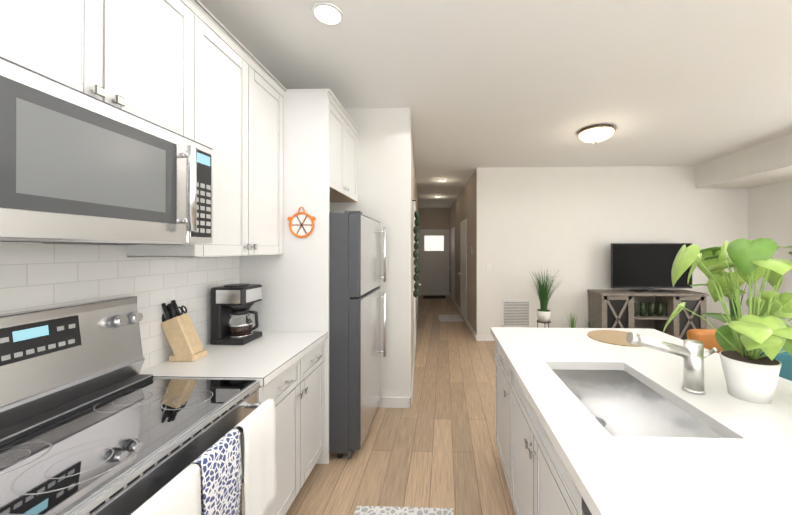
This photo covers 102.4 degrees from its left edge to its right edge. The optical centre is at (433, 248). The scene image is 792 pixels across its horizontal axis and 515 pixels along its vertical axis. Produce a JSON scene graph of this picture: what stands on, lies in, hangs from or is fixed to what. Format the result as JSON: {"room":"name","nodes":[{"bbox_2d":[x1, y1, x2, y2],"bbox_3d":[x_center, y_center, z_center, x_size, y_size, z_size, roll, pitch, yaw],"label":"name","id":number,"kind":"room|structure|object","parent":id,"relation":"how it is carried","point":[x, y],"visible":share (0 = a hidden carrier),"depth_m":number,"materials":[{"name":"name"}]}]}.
{"room":"kitchen","nodes":[
{"label":"kitchen","id":0,"kind":"room"},
{"bbox_2d":[329,108,410,406],"bbox_3d":[-0.781,0.081,3.078,1.120,2.840,0.120,0,0,2],"label":"wall","id":1,"kind":"structure","parent":0,"point":[384,167],"depth_m":3.00,"materials":[{"name":"paint"}]},
{"bbox_2d":[382,395,411,407],"bbox_3d":[-0.347,1.451,2.993,0.274,0.100,0.014,0,0,2],"label":"baseboard","id":2,"kind":"structure","parent":1,"relation":"attached to","point":[396,402],"depth_m":2.99,"materials":[{"name":"white wood"}]},
{"bbox_2d":[285,295,514,514],"bbox_3d":[1.852,1.554,4.441,6.530,0.100,12.040,0,0,2],"label":"floor","id":3,"kind":"structure","parent":0,"point":[434,446],"depth_m":2.39,"materials":[{"name":"brown wood"}]},
{"bbox_2d":[0,296,276,514],"bbox_3d":[-1.040,0.854,1.053,0.716,1.285,0.736,0,0,2],"label":"range","id":4,"kind":"object","parent":3,"relation":"on","point":[93,421],"visible":1,"depth_m":1.05,"materials":[{"name":"silver metal"}]},
{"bbox_2d":[139,332,327,514],"bbox_3d":[-1.059,1.038,1.820,0.646,0.920,0.789,0,0,2],"label":"base cabinet","id":5,"kind":"object","parent":3,"relation":"on","point":[286,369],"visible":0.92,"depth_m":1.75,"materials":[{"name":"white wood"}]},
{"bbox_2d":[161,300,206,361],"bbox_3d":[-1.322,0.422,1.662,0.195,0.311,0.115,0,0,2],"label":"knife block","id":6,"kind":"object","parent":5,"relation":"on","point":[183,339],"visible":1,"depth_m":1.62,"materials":[{"name":"brown wood"}]},
{"bbox_2d":[210,283,261,344],"bbox_3d":[-1.219,0.402,1.996,0.239,0.352,0.204,0,0,2],"label":"coffee maker","id":7,"kind":"object","parent":5,"relation":"on","point":[231,318],"visible":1,"depth_m":1.93,"materials":[{"name":"black plastic"}]},
{"bbox_2d":[329,211,385,458],"bbox_3d":[-0.884,0.615,2.610,0.887,1.770,0.740,0,0,2],"label":"fridge","id":8,"kind":"object","parent":3,"relation":"on","point":[355,297],"visible":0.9,"depth_m":2.23,"materials":[{"name":"grey metal"}]},
{"bbox_2d":[354,506,453,514],"bbox_3d":[-0.178,1.491,1.393,0.560,0.011,0.870,0,0,2],"label":"kitchen mat","id":9,"kind":"object","parent":3,"relation":"on","point":[373,510],"visible":1,"depth_m":1.79,"materials":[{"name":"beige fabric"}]},
{"bbox_2d":[423,295,445,298],"bbox_3d":[0.030,1.511,9.933,0.700,0.011,0.550,0,0,-2],"label":"doormat","id":10,"kind":"object","parent":3,"relation":"on","point":[430,297],"visible":0.96,"depth_m":9.79,"materials":[{"name":"black fabric"}]},
{"bbox_2d":[438,315,462,321],"bbox_3d":[0.369,1.505,6.893,0.500,0.009,0.650,0,0,-2],"label":"doormat","id":11,"kind":"object","parent":3,"relation":"on","point":[446,318],"visible":0.96,"depth_m":6.82,"materials":[{"name":"grey fabric"}]},
{"bbox_2d":[523,270,562,327],"bbox_3d":[1.655,0.896,4.747,0.650,1.218,0.604,0,0,2],"label":"grass plant","id":12,"kind":"object","parent":3,"relation":"on","point":[543,313],"visible":1,"depth_m":4.70,"materials":[{"name":"green plant"}]},
{"bbox_2d":[492,335,593,514],"bbox_3d":[0.717,1.057,0.728,0.746,0.878,3.140,0,0,2],"label":"kitchen island","id":13,"kind":"object","parent":3,"relation":"on","point":[538,481],"depth_m":1.45,"materials":[{"name":"white wood"}]},
{"bbox_2d":[490,327,791,514],"bbox_3d":[0.654,0.596,0.732,0.572,0.040,3.200,0,0,2],"label":"island countertop","id":14,"kind":"structure","parent":13,"relation":"on","point":[615,474],"depth_m":0.87,"materials":[{"name":"white stone"}]},
{"bbox_2d":[554,367,725,434],"bbox_3d":[0.759,0.713,1.293,0.420,0.216,0.670,0,0,2],"label":"sink","id":15,"kind":"object","parent":14,"relation":"in","point":[624,403],"depth_m":1.52,"materials":[{"name":"silver metal"}]},
{"bbox_2d":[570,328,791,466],"bbox_3d":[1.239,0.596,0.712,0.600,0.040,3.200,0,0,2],"label":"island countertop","id":16,"kind":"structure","parent":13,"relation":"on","point":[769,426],"depth_m":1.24,"materials":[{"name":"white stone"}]},
{"bbox_2d":[587,330,642,346],"bbox_3d":[1.205,0.575,2.054,0.370,0.006,0.370,0,0,2],"label":"place mat","id":17,"kind":"object","parent":16,"relation":"on","point":[614,337],"visible":0.54,"depth_m":2.07,"materials":[{"name":"beige wicker"}]},
{"bbox_2d":[626,332,717,394],"bbox_3d":[0.977,0.459,1.291,0.354,0.235,0.076,0,0,2],"label":"faucet","id":18,"kind":"object","parent":16,"relation":"on","point":[692,353],"visible":1,"depth_m":1.27,"materials":[{"name":"silver metal"}]},
{"bbox_2d":[663,238,791,403],"bbox_3d":[1.338,0.269,1.288,0.687,0.616,0.688,0,0,2],"label":"pothos plant","id":19,"kind":"object","parent":16,"relation":"on","point":[751,375],"visible":1,"depth_m":1.21,"materials":[{"name":"green plant"}]},
{"bbox_2d":[567,312,577,327],"bbox_3d":[2.172,1.248,4.925,0.199,0.514,0.205,0,0,2],"label":"snake plant","id":20,"kind":"object","parent":3,"relation":"on","point":[572,322],"visible":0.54,"depth_m":4.92,"materials":[{"name":"green plant"}]},
{"bbox_2d":[587,289,708,339],"bbox_3d":[3.257,1.081,4.870,1.550,0.850,0.450,0,0,2],"label":"tv console","id":21,"kind":"object","parent":3,"relation":"on","point":[609,308],"visible":0.62,"depth_m":4.70,"materials":[{"name":"grey wood"}]},
{"bbox_2d":[611,243,691,291],"bbox_3d":[3.346,0.285,4.859,1.210,0.739,0.210,0,0,2],"label":"tv","id":22,"kind":"object","parent":21,"relation":"on","point":[643,265],"visible":0.96,"depth_m":4.84,"materials":[{"name":"black plastic"}]},
{"bbox_2d":[687,329,738,353],"bbox_3d":[2.811,1.153,3.365,0.560,0.699,0.649,0,0,2],"label":"leather chair","id":23,"kind":"object","parent":3,"relation":"on","point":[707,337],"visible":0.17,"depth_m":3.10,"materials":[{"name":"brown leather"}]},
{"bbox_2d":[723,271,746,324],"bbox_3d":[4.513,0.857,4.728,0.518,1.295,0.459,0,0,2],"label":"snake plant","id":24,"kind":"object","parent":3,"relation":"on","point":[732,313],"visible":0.19,"depth_m":4.72,"materials":[{"name":"green plant"}]},
{"bbox_2d":[741,348,791,380],"bbox_3d":[3.120,1.080,2.473,1.960,0.840,0.950,0,0,2],"label":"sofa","id":25,"kind":"object","parent":3,"relation":"on","point":[784,359],"depth_m":2.03,"materials":[{"name":"teal fabric"}]},
{"bbox_2d":[411,121,418,381],"bbox_3d":[-0.410,0.090,6.729,0.120,2.840,7.230,0,0,-2],"label":"wall","id":26,"kind":"structure","parent":0,"point":[414,196],"depth_m":3.69,"materials":[{"name":"paint"}]},
{"bbox_2d":[411,293,418,395],"bbox_3d":[-0.344,1.460,6.735,0.014,0.100,7.215,0,0,-2],"label":"baseboard","id":27,"kind":"structure","parent":26,"relation":"attached to","point":[418,293],"depth_m":3.76,"materials":[{"name":"white wood"}]},
{"bbox_2d":[414,201,466,365],"bbox_3d":[0.155,0.450,6.863,1.016,2.120,5.540,0,0,-2],"label":"door frame","id":28,"kind":"structure","parent":26,"relation":"attached to","point":[463,266],"depth_m":6.98,"materials":[{"name":"white wood"}]},
{"bbox_2d":[412,200,472,297],"bbox_3d":[0.240,0.004,4.504,1.016,1.050,2.363,0,0,-2],"label":"wall decoration","id":29,"kind":"object","parent":26,"relation":"attached to","point":[415,255],"visible":1,"depth_m":3.36,"materials":[{"name":"plant"}]},
{"bbox_2d":[419,208,449,291],"bbox_3d":[0.027,0.098,10.422,1.260,2.840,0.120,0,0,-2],"label":"wall","id":30,"kind":"structure","parent":0,"point":[434,218],"depth_m":10.37,"materials":[{"name":"paint"}]},
{"bbox_2d":[419,229,448,294],"bbox_3d":[0.031,0.443,10.320,1.000,2.150,0.078,0,0,-2],"label":"door","id":31,"kind":"structure","parent":30,"relation":"attached to","point":[434,261],"depth_m":10.35,"materials":[{"name":"grey wood"}]},
{"bbox_2d":[450,170,475,331],"bbox_3d":[0.690,0.092,7.854,0.120,2.840,5.060,0,0,-2],"label":"wall","id":32,"kind":"structure","parent":0,"point":[462,207],"depth_m":6.19,"materials":[{"name":"paint"}]},
{"bbox_2d":[449,292,475,337],"bbox_3d":[0.623,1.462,7.853,0.014,0.100,5.050,0,0,-2],"label":"baseboard","id":33,"kind":"structure","parent":32,"relation":"attached to","point":[468,323],"depth_m":6.39,"materials":[{"name":"white wood"}]},
{"bbox_2d":[199,0,791,207],"bbox_3d":[1.852,-1.385,4.448,6.530,0.100,12.040,0,0,2],"label":"ceiling","id":34,"kind":"structure","parent":0,"point":[472,85],"depth_m":2.40,"materials":[{"name":"paint"}]},
{"bbox_2d":[312,2,342,25],"bbox_3d":[-0.601,-1.334,1.803,0.170,0.012,0.170,0,0,2],"label":"recessed light","id":35,"kind":"object","parent":34,"relation":"in","point":[327,13],"visible":1,"depth_m":1.79,"materials":[{"name":"white glass"}]},
{"bbox_2d":[577,124,614,142],"bbox_3d":[1.832,-1.291,3.568,0.380,0.204,0.380,0,0,2],"label":"flush ceiling light","id":36,"kind":"object","parent":34,"relation":"attached to","point":[595,133],"visible":0.88,"depth_m":3.46,"materials":[{"name":"white glass"}]},
{"bbox_2d":[696,134,791,188],"bbox_3d":[4.505,-1.157,1.766,0.805,0.370,6.620,0,0,2],"label":"bulkhead","id":37,"kind":"object","parent":34,"relation":"attached to","point":[768,162],"visible":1,"depth_m":4.29,"materials":[{"name":"paint"}]},
{"bbox_2d":[476,166,747,334],"bbox_3d":[2.930,0.086,5.188,4.425,2.840,0.120,0,0,2],"label":"wall","id":38,"kind":"structure","parent":0,"point":[569,225],"depth_m":5.15,"materials":[{"name":"paint"}]},
{"bbox_2d":[476,335,494,340],"bbox_3d":[2.861,1.456,5.120,4.319,0.100,0.014,0,0,2],"label":"baseboard","id":39,"kind":"structure","parent":38,"relation":"attached to","point":[478,337],"depth_m":5.18,"materials":[{"name":"white wood"}]},
{"bbox_2d":[486,264,490,270],"bbox_3d":[0.911,0.306,5.189,0.080,0.120,0.010,0,0,2],"label":"switch plate","id":40,"kind":"object","parent":38,"relation":"attached to","point":[488,267],"depth_m":5.19,"materials":[{"name":"white plastic"}]},
{"bbox_2d":[502,299,530,327],"bbox_3d":[1.356,1.056,5.170,0.470,0.460,0.015,0,0,2],"label":"air vent","id":41,"kind":"object","parent":38,"relation":"in","point":[516,312],"visible":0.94,"depth_m":5.17,"materials":[{"name":"white metal"}]},
{"bbox_2d":[747,180,791,325],"bbox_3d":[4.967,0.078,1.747,0.120,2.840,6.620,0,0,2],"label":"wall","id":42,"kind":"structure","parent":0,"point":[769,211],"depth_m":4.66,"materials":[{"name":"paint"}]},
{"bbox_3d":[-1.475,0.076,0.908,0.120,2.840,4.505,0,0,2],"label":"wall","id":43,"kind":"structure","parent":0,"visible":0},
{"bbox_2d":[0,0,127,111],"bbox_3d":[-1.255,-0.779,0.892,0.318,0.650,0.437,0,0,2],"label":"upper cabinet","id":44,"kind":"object","parent":43,"relation":"attached to","point":[81,45],"depth_m":0.97,"materials":[{"name":"white wood"}]},
{"bbox_2d":[0,56,212,244],"bbox_3d":[-1.175,-0.232,1.050,0.467,0.435,0.756,0,0,2],"label":"over-the-range microwave","id":45,"kind":"object","parent":44,"relation":"attached to","point":[78,167],"visible":1,"depth_m":0.93,"materials":[{"name":"silver metal"}]},
{"bbox_2d":[0,243,239,370],"bbox_3d":[-1.427,0.195,0.442,0.008,0.800,3.577,0,0,2],"label":"backsplash","id":46,"kind":"structure","parent":43,"relation":"attached to","point":[35,276],"depth_m":1.40,"materials":[{"name":"tile"}]},
{"bbox_2d":[128,0,199,142],"bbox_3d":[-1.244,-0.778,1.215,0.318,0.650,0.437,0,0,2],"label":"upper cabinet","id":47,"kind":"object","parent":43,"relation":"attached to","point":[197,71],"depth_m":1.29,"materials":[{"name":"white wood"}]},
{"bbox_2d":[127,4,259,256],"bbox_3d":[-1.229,-0.534,1.659,0.318,1.136,0.454,0,0,2],"label":"upper cabinet","id":48,"kind":"object","parent":43,"relation":"attached to","point":[229,73],"depth_m":1.67,"materials":[{"name":"white wood"}]},
{"bbox_2d":[260,64,283,254],"bbox_3d":[-1.217,-0.533,1.999,0.318,1.136,0.453,0,0,2],"label":"upper cabinet","id":49,"kind":"object","parent":43,"relation":"attached to","point":[271,94],"depth_m":2.07,"materials":[{"name":"white wood"}]},
{"bbox_2d":[240,89,359,463],"bbox_3d":[-1.029,0.190,2.622,0.651,2.620,0.804,0,0,2],"label":"surround","id":50,"kind":"object","parent":43,"relation":"attached to","point":[321,131],"visible":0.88,"depth_m":2.22,"materials":[{"name":"white wood"}]},
{"bbox_2d":[287,207,315,237],"bbox_3d":[-0.916,-0.184,2.203,0.197,0.217,0.028,0,0,2],"label":"trivet","id":51,"kind":"object","parent":50,"relation":"hanging from","point":[301,224],"visible":0.98,"depth_m":2.21,"materials":[{"name":"orange ceramic"}]}
]}

